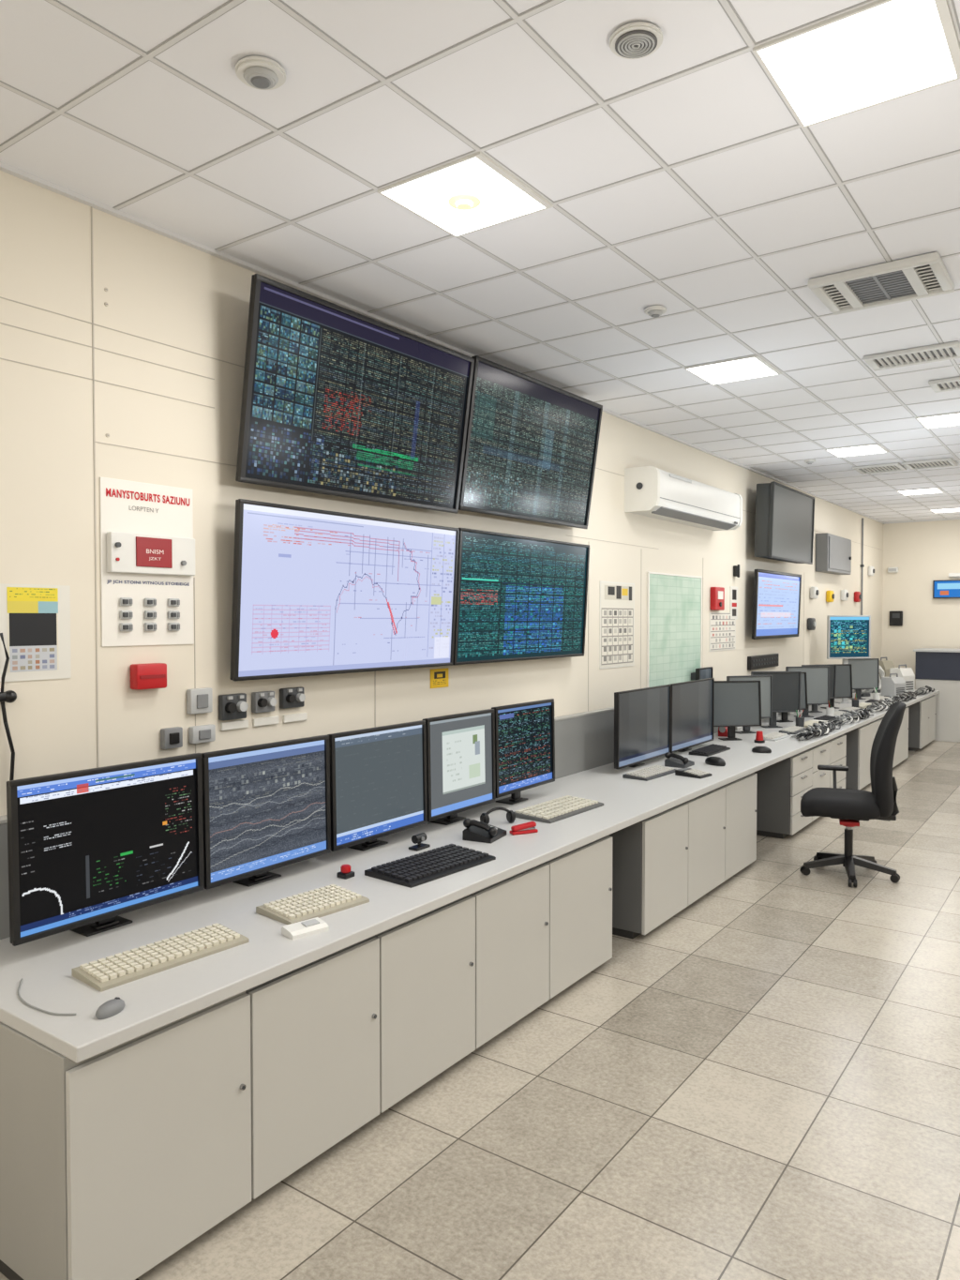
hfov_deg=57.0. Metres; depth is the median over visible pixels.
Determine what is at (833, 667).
monitor
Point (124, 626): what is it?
switch
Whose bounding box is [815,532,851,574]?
enclosure
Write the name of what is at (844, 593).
switch box
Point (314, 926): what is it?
card reader
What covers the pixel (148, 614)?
switch
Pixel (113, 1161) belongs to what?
base cabinet
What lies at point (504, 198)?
recessed light
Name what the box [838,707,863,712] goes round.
keyboard
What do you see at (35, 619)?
poster
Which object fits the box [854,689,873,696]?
cable coil
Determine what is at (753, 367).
recessed light
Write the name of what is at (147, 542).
wall sign panel
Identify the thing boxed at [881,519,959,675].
wall
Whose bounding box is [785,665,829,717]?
monitor
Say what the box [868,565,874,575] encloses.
camera
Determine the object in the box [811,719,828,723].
paper stack
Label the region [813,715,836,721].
keyboard
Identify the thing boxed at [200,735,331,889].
monitor
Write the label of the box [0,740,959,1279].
floor
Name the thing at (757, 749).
computer mouse
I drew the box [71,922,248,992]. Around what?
keyboard
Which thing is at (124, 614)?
switch
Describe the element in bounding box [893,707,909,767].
base cabinet
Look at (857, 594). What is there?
box
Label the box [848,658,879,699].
monitor
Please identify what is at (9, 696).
cord
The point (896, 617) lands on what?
intercom
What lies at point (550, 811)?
keyboard
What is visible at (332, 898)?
keyboard
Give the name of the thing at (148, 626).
switch
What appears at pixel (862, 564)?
conduit
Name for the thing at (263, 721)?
label
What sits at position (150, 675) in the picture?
alarm box
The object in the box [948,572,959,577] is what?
wall shelf unit
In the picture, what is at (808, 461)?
smoke detector
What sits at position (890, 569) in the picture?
emergency light
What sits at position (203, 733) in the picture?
wall socket
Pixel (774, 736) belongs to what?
keyboard
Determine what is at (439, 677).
warning label
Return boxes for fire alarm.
[710,587,724,610]
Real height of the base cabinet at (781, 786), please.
0.660 m
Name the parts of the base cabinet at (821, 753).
drawer, drawer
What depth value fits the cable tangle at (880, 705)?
9.47 m
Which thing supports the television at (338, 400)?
attached to the wall at (162, 289)
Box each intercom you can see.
[807,617,816,630]
[889,611,903,625]
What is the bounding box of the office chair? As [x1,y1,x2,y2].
[799,702,906,887]
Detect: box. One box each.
[129,662,166,690]
[841,589,848,601]
[854,591,861,602]
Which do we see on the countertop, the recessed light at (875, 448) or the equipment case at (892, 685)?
the equipment case at (892, 685)
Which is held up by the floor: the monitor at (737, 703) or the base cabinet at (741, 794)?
the base cabinet at (741, 794)
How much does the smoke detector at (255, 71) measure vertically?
0.034 m
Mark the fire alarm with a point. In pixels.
(717, 594)
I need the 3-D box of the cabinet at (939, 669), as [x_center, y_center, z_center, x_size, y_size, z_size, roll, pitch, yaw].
[7.186,0.766,11.903,2.360,1.250,0.760,1,2,36]
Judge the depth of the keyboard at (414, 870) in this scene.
3.48 m
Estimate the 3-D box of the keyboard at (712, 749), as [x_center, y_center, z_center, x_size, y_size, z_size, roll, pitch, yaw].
[1.705,0.815,6.557,0.150,0.031,0.440,1,2,36]
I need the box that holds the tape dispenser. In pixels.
[718,726,727,737]
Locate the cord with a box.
[0,632,16,780]
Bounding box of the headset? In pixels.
[480,807,515,824]
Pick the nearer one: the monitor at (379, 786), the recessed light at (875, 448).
the monitor at (379, 786)
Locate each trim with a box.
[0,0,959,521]
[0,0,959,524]
[0,206,879,767]
[0,689,864,939]
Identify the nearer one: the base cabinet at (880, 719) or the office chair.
the office chair
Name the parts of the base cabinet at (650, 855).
door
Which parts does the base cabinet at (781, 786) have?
drawer, drawer, drawer, drawer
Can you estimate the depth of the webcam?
3.80 m
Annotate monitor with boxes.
[6,752,204,946]
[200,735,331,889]
[327,720,427,851]
[422,708,496,825]
[491,698,555,804]
[614,684,671,769]
[670,677,714,752]
[713,680,761,740]
[726,675,772,734]
[751,671,801,728]
[776,672,808,722]
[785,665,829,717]
[801,663,836,712]
[820,663,852,708]
[827,615,871,703]
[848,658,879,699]
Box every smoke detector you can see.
[235,55,286,90]
[644,305,666,317]
[804,459,815,464]
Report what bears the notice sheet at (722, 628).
attached to the wall at (162, 289)
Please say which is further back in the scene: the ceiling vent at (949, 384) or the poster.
the ceiling vent at (949, 384)
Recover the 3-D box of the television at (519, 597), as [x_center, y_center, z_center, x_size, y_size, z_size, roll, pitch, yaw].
[0.245,-0.236,5.103,0.135,0.704,1.365,1,2,36]
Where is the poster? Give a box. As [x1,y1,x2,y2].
[0,583,71,682]
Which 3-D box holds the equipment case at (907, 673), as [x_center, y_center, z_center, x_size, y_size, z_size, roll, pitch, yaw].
[5.614,0.510,11.745,0.280,0.370,0.185,-1,2,-34]
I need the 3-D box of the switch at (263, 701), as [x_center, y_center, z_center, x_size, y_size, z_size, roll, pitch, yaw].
[-0.881,0.254,3.622,0.050,0.085,0.105,1,2,36]
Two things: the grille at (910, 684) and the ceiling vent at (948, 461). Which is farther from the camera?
the grille at (910, 684)
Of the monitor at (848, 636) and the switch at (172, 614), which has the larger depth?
the monitor at (848, 636)
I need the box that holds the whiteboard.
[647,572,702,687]
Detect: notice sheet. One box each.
[599,581,634,669]
[709,612,736,651]
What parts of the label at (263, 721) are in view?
trunking plate, trunking plate, trunking plate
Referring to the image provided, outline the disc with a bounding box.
[448,193,481,210]
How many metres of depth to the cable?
2.25 m
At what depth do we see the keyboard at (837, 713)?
8.96 m
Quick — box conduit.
[860,518,864,615]
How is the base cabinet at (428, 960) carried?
on the floor
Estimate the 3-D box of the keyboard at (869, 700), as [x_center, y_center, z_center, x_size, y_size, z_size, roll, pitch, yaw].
[4.557,0.719,10.257,0.140,0.031,0.380,1,2,33]
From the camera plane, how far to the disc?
2.95 m
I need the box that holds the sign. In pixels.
[729,586,737,618]
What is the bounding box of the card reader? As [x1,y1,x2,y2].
[281,917,329,940]
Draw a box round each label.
[220,712,307,730]
[430,667,448,688]
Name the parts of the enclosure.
enclosure door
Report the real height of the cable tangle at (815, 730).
0.066 m
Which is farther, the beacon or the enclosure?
the enclosure
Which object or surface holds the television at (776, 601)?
attached to the wall at (162, 289)
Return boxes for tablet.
[691,666,712,679]
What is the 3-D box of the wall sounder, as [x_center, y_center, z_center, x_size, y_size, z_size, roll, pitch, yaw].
[3.846,-0.544,10.156,0.075,0.140,0.160,1,2,36]
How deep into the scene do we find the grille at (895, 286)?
3.73 m
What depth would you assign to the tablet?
7.30 m
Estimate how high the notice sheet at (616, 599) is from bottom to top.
0.600 m
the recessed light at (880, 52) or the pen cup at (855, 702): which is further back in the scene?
the pen cup at (855, 702)
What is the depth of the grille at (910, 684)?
11.68 m
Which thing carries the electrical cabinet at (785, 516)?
attached to the wall at (162, 289)
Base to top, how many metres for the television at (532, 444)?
0.778 m
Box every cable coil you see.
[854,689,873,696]
[871,665,885,692]
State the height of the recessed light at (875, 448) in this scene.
0.010 m
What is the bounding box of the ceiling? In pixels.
[0,0,959,522]
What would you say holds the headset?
on the countertop
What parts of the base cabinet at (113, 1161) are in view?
lock knob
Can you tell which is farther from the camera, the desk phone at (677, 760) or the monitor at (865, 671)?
the monitor at (865, 671)
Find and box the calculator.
[675,767,711,778]
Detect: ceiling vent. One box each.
[852,462,906,474]
[863,341,959,371]
[902,457,958,469]
[928,376,959,392]
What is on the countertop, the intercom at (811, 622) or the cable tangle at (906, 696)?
the cable tangle at (906, 696)
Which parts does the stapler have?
arm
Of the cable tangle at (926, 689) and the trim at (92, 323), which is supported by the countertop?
the cable tangle at (926, 689)
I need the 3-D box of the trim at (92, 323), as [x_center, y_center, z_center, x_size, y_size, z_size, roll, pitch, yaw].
[1.540,-0.507,7.011,0.003,2.150,15.200,1,2,36]
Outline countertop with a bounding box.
[0,689,939,1062]
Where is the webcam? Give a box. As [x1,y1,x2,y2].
[408,832,430,851]
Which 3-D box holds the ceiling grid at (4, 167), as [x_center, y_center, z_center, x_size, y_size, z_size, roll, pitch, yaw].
[3.605,-1.512,4.206,6.600,0.016,17.500,1,2,36]
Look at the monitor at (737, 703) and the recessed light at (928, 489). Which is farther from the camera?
the recessed light at (928, 489)
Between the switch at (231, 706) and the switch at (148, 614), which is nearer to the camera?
the switch at (148, 614)
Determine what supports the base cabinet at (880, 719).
on the floor
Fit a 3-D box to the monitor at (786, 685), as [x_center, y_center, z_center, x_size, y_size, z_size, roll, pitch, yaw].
[2.647,0.535,7.991,0.460,0.515,0.153,0,1,-6]
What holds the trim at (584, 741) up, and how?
attached to the wall at (162, 289)
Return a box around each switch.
[119,597,132,605]
[120,610,132,618]
[120,622,133,631]
[144,598,156,606]
[144,610,156,618]
[144,622,156,631]
[167,598,180,606]
[167,610,180,618]
[167,622,180,631]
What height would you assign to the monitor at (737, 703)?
0.485 m
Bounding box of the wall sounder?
[810,586,818,599]
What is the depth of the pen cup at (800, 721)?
7.92 m
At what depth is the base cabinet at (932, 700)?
11.83 m
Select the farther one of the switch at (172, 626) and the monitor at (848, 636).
the monitor at (848, 636)
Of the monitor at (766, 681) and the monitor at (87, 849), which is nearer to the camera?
the monitor at (87, 849)
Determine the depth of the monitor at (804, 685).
8.46 m
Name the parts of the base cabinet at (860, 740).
door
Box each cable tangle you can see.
[791,721,841,739]
[832,708,873,725]
[864,698,900,712]
[892,691,917,702]
[913,685,934,694]
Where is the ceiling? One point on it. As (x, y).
(504, 84)
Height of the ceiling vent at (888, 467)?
0.021 m
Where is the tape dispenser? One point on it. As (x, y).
(722, 730)
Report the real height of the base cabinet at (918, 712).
0.660 m
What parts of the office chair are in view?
leg, leg, armrest post, seat, tilt lever, leg, leg, leg, backrest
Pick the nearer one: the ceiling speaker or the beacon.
the ceiling speaker
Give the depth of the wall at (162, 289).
3.31 m
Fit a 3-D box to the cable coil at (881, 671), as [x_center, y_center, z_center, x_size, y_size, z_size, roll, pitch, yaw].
[5.223,0.507,11.719,0.367,0.377,0.120,-1,2,-24]
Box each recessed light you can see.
[377,151,553,237]
[684,355,782,385]
[752,0,959,128]
[825,443,889,457]
[897,487,945,495]
[916,412,959,428]
[930,507,959,512]
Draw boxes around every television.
[229,498,459,681]
[235,273,474,513]
[452,527,589,665]
[458,355,602,528]
[752,569,801,639]
[933,579,959,598]
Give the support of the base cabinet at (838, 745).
on the floor
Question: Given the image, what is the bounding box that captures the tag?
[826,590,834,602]
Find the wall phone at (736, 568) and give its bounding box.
[733,564,739,577]
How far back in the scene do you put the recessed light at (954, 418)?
6.30 m
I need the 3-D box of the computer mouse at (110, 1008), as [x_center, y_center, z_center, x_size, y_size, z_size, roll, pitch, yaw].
[-0.935,0.927,2.236,0.048,0.029,0.088,1,2,21]
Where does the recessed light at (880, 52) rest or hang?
in the ceiling
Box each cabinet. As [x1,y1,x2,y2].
[0,991,251,1279]
[245,935,379,1199]
[375,893,475,1113]
[471,861,549,1048]
[545,835,612,998]
[608,801,688,938]
[685,785,725,905]
[722,772,757,880]
[753,481,814,564]
[753,748,813,839]
[810,740,830,821]
[828,734,846,788]
[843,720,878,789]
[876,717,893,767]
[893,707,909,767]
[907,698,929,751]
[913,647,959,742]
[927,695,936,743]
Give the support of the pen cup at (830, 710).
on the countertop
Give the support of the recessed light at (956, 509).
in the ceiling
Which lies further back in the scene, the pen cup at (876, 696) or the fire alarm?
the pen cup at (876, 696)
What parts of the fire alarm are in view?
alarm glass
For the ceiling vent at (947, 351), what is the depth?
4.74 m
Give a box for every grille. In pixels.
[615,30,657,58]
[845,270,916,303]
[905,680,913,690]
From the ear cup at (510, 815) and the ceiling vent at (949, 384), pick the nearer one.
the ear cup at (510, 815)
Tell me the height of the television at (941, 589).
0.260 m
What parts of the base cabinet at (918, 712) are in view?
door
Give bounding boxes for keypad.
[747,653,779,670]
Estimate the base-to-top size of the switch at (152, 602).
0.030 m
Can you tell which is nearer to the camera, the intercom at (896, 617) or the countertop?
the countertop
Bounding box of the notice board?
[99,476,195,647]
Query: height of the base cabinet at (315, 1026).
0.660 m
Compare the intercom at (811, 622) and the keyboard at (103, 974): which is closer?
the keyboard at (103, 974)
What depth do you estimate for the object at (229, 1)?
2.84 m
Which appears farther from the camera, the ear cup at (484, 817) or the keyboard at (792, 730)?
the keyboard at (792, 730)
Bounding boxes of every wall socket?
[160,726,182,749]
[186,687,212,714]
[188,723,215,744]
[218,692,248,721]
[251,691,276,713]
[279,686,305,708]
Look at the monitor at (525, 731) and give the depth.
4.75 m
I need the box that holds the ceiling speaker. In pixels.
[609,21,662,59]
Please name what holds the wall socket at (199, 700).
attached to the wall at (162, 289)
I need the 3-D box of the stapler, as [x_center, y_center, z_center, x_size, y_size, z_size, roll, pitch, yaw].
[0.202,0.869,4.091,0.130,0.048,0.040,-1,2,-24]
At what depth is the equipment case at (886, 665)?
12.11 m
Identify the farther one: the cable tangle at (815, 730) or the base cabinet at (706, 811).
the cable tangle at (815, 730)
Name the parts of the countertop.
red push button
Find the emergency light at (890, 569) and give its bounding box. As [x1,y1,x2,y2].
[888,567,898,572]
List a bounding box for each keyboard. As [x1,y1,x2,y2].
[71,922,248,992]
[256,884,369,924]
[364,843,496,888]
[513,795,603,823]
[622,765,676,781]
[688,743,730,756]
[763,731,790,741]
[779,725,805,734]
[795,720,819,727]
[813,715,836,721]
[826,710,850,717]
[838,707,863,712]
[851,702,872,708]
[865,699,878,703]
[879,695,891,701]
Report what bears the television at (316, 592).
attached to the wall at (162, 289)
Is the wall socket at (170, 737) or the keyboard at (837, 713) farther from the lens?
the keyboard at (837, 713)
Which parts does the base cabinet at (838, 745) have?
drawer, drawer, drawer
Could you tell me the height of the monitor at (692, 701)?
0.525 m
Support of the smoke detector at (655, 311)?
attached to the ceiling
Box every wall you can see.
[0,170,883,815]
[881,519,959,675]
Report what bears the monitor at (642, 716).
on the countertop
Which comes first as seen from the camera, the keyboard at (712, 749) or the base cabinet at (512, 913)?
the base cabinet at (512, 913)
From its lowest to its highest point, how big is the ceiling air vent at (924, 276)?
0.034 m
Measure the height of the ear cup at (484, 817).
0.059 m
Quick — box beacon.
[754,731,765,743]
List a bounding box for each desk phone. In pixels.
[462,818,506,843]
[664,752,694,767]
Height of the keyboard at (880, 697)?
0.031 m
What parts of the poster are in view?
printed panel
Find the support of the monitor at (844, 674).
on the countertop
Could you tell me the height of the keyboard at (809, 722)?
0.031 m
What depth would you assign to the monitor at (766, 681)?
7.61 m
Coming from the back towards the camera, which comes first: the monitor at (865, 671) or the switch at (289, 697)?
the monitor at (865, 671)
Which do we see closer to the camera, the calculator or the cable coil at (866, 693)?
the calculator
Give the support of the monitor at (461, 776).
on the countertop
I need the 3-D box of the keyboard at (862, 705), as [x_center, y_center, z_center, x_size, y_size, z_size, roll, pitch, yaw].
[4.253,0.730,9.835,0.140,0.031,0.380,1,2,37]
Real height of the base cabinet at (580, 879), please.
0.660 m
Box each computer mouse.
[95,996,124,1019]
[705,756,725,766]
[752,746,771,752]
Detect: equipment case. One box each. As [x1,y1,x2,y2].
[879,656,894,690]
[881,673,906,696]
[889,663,915,692]
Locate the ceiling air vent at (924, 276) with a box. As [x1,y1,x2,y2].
[807,251,954,315]
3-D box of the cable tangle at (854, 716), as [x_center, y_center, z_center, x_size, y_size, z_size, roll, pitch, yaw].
[3.575,0.744,8.523,0.202,0.066,1.226,1,2,36]
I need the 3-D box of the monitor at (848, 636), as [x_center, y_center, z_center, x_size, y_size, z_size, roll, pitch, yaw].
[4.237,0.224,10.257,0.560,1.020,0.155,0,2,-14]
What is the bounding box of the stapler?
[509,821,538,835]
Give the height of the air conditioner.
0.318 m
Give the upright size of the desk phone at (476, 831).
0.091 m
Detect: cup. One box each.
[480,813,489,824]
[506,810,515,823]
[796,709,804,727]
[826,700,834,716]
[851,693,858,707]
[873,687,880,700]
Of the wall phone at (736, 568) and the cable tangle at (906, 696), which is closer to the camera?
the wall phone at (736, 568)
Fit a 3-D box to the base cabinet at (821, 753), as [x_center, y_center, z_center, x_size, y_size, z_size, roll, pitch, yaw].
[2.523,1.172,7.635,0.865,0.660,0.547,1,2,36]
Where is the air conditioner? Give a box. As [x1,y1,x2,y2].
[624,466,742,530]
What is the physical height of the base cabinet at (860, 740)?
0.660 m
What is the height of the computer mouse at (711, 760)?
0.051 m
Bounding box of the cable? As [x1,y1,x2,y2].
[17,978,76,1015]
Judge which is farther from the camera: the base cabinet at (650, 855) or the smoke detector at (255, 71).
the base cabinet at (650, 855)
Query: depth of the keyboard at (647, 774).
5.54 m

